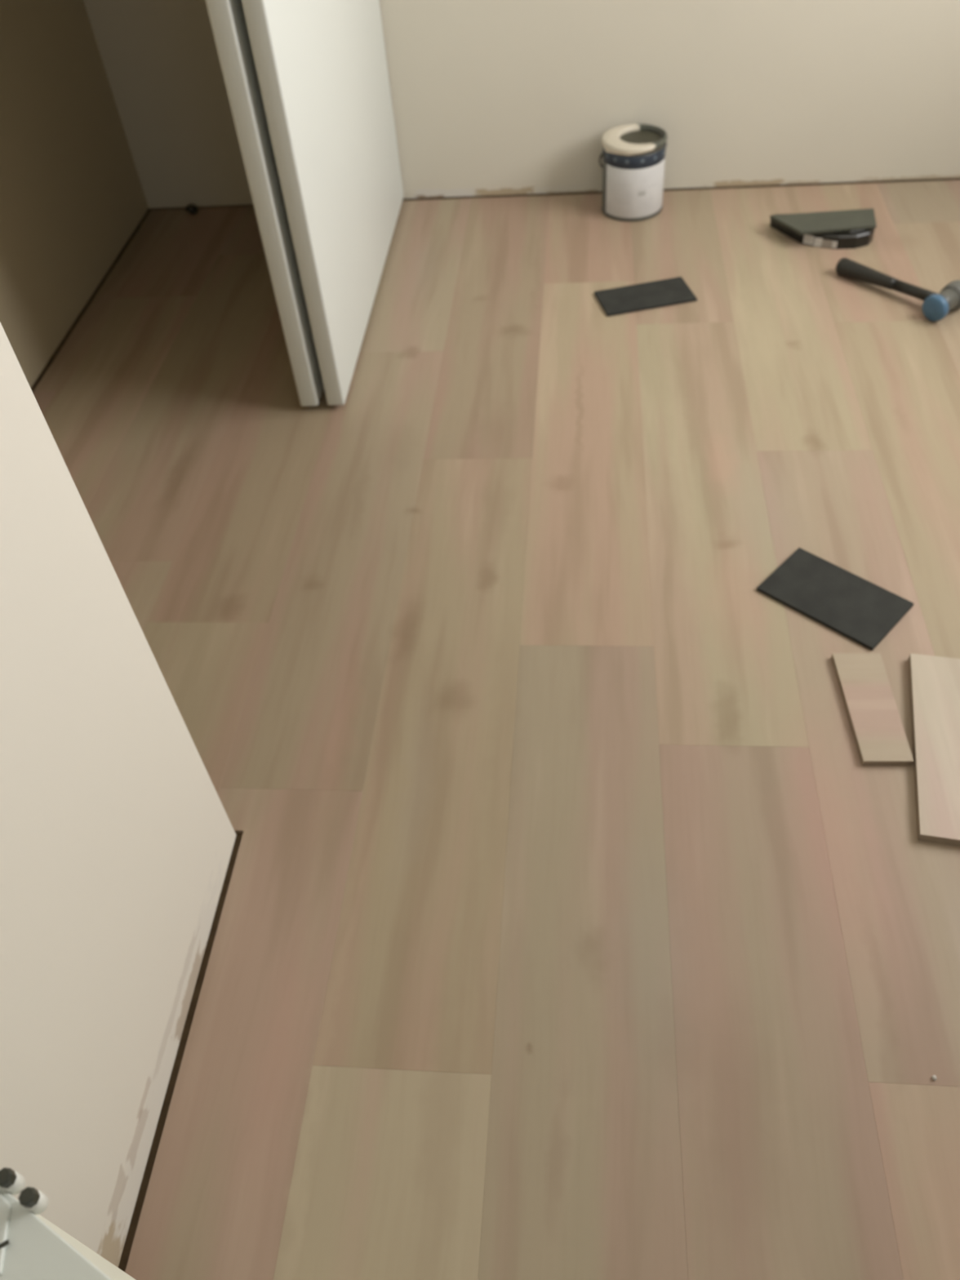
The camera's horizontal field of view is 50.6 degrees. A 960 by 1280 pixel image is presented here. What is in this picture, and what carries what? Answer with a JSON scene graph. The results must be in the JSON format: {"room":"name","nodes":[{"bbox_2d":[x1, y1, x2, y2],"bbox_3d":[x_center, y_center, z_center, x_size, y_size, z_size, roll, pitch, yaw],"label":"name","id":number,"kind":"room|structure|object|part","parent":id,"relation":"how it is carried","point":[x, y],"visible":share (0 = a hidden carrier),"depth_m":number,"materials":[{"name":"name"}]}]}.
{"room":"room under renovation","nodes":[
{"label":"room under renovation","id":0,"kind":"room"},
{"bbox_2d":[0,0,148,390],"bbox_3d":[-1.307,-0.416,0.599,0.120,2.449,4.600,0,47,6],"label":"wall","id":1,"kind":"structure","parent":0,"point":[73,199],"depth_m":2.49,"materials":[{"name":"paint"}]},
{"bbox_3d":[-1.137,-0.393,2.224,0.104,0.013,2.420,0,47,6],"label":"sole plate","id":2,"kind":"part","parent":1,"relation":"part of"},
{"bbox_2d":[0,322,235,1267],"bbox_3d":[-0.596,0.376,-0.202,0.110,2.449,2.465,0,47,6],"label":"wall","id":3,"kind":"structure","parent":0,"point":[117,837],"depth_m":1.04,"materials":[{"name":"paint"}]},
{"bbox_2d":[31,179,959,1279],"bbox_3d":[0.295,0.436,1.350,3.166,0.050,4.840,0,47,6],"label":"floor","id":4,"kind":"structure","parent":0,"point":[571,921],"depth_m":1.60,"materials":[{"name":"brown wood"}]},
{"bbox_2d":[0,1167,135,1279],"bbox_3d":[-0.129,0.629,0.693,0.460,0.711,0.159,22,53,24],"label":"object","id":5,"kind":"object","parent":4,"relation":"on","point":[32,1247],"visible":1,"depth_m":0.53,"materials":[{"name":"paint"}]},
{"bbox_2d":[185,204,197,213],"bbox_3d":[-0.849,-1.270,2.988,0.034,0.023,0.032,0,47,6],"label":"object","id":6,"kind":"object","parent":4,"relation":"on","point":[192,209],"visible":1,"depth_m":2.98,"materials":[{"name":"black"}]},
{"bbox_2d":[599,123,667,222],"bbox_3d":[0.412,-1.264,2.744,0.180,0.194,0.178,0,47,6],"label":"paint can","id":7,"kind":"object","parent":4,"relation":"on","point":[633,155],"visible":1,"depth_m":2.69,"materials":[{"name":"metal"}]},
{"bbox_3d":[0.403,-1.304,2.760,0.184,0.094,0.093,-11,47,-5],"label":"bail handle","id":8,"kind":"part","parent":7,"relation":"part of","materials":[{"name":"grey metal"}]},
{"bbox_2d":[594,276,697,316],"bbox_3d":[0.403,-0.840,2.480,0.224,0.007,0.114,-11,47,-5],"label":"plank offcut","id":9,"kind":"object","parent":4,"relation":"on","point":[673,291],"visible":1,"depth_m":2.47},
{"bbox_2d":[769,213,874,248],"bbox_3d":[0.882,-1.056,2.611,0.247,0.038,0.139,0,47,6],"label":"utility knife","id":10,"kind":"object","parent":4,"relation":"on","point":[851,239],"visible":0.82,"depth_m":2.57,"materials":[{"name":"black plastic"}]},
{"bbox_2d":[769,208,876,235],"bbox_3d":[0.882,-1.065,2.588,0.263,0.008,0.101,-3,47,3],"label":"plank offcut","id":11,"kind":"object","parent":10,"relation":"on","point":[809,223],"visible":1,"depth_m":2.58,"materials":[{"name":"grey wood"}]},
{"bbox_2d":[756,547,914,650],"bbox_3d":[0.611,-0.075,1.753,0.222,0.007,0.135,33,58,31],"label":"tile","id":12,"kind":"object","parent":4,"relation":"on","point":[856,608],"visible":1,"depth_m":1.75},
{"bbox_2d":[831,653,914,765],"bbox_3d":[0.610,0.104,1.585,0.075,0.011,0.218,-1,47,4],"label":"plank offcut","id":13,"kind":"object","parent":4,"relation":"on","point":[879,735],"visible":1,"depth_m":1.57,"materials":[{"name":"brown wood"}]},
{"bbox_2d":[835,257,959,321],"bbox_3d":[0.985,-0.843,2.389,0.110,0.062,0.317,-33,53,-23],"label":"mallet","id":14,"kind":"object","parent":4,"relation":"on","point":[935,306],"visible":1,"depth_m":2.35,"materials":[{"name":"black rubber"}]},
{"bbox_2d":[908,653,959,845],"bbox_3d":[0.765,0.164,1.511,0.227,0.015,0.347,7,48,12],"label":"plank offcut","id":15,"kind":"object","parent":4,"relation":"on","point":[934,681],"visible":1,"depth_m":1.52,"materials":[{"name":"brown wood"}]},
{"bbox_2d":[83,0,959,211],"bbox_3d":[0.386,-2.141,2.030,3.166,2.449,0.120,0,47,6],"label":"wall","id":16,"kind":"structure","parent":0,"point":[491,98],"depth_m":2.70,"materials":[{"name":"paint"}]},
{"bbox_2d":[204,0,324,406],"bbox_3d":[-0.409,-1.586,1.853,0.040,2.048,1.046,0,47,6],"label":"sliding door","id":17,"kind":"structure","parent":16,"relation":"in","point":[227,17],"depth_m":1.90,"materials":[{"name":"white paint"}]},
{"bbox_2d":[241,0,404,404],"bbox_3d":[-0.350,-1.587,1.847,0.039,2.048,1.044,0,47,6],"label":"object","id":18,"kind":"structure","parent":16,"relation":"in","point":[322,67],"depth_m":2.14,"materials":[{"name":"white paint"}]},
{"bbox_3d":[0.472,-1.315,2.921,2.926,0.013,0.104,0,47,6],"label":"sole plate","id":19,"kind":"part","parent":16,"relation":"part of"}
]}

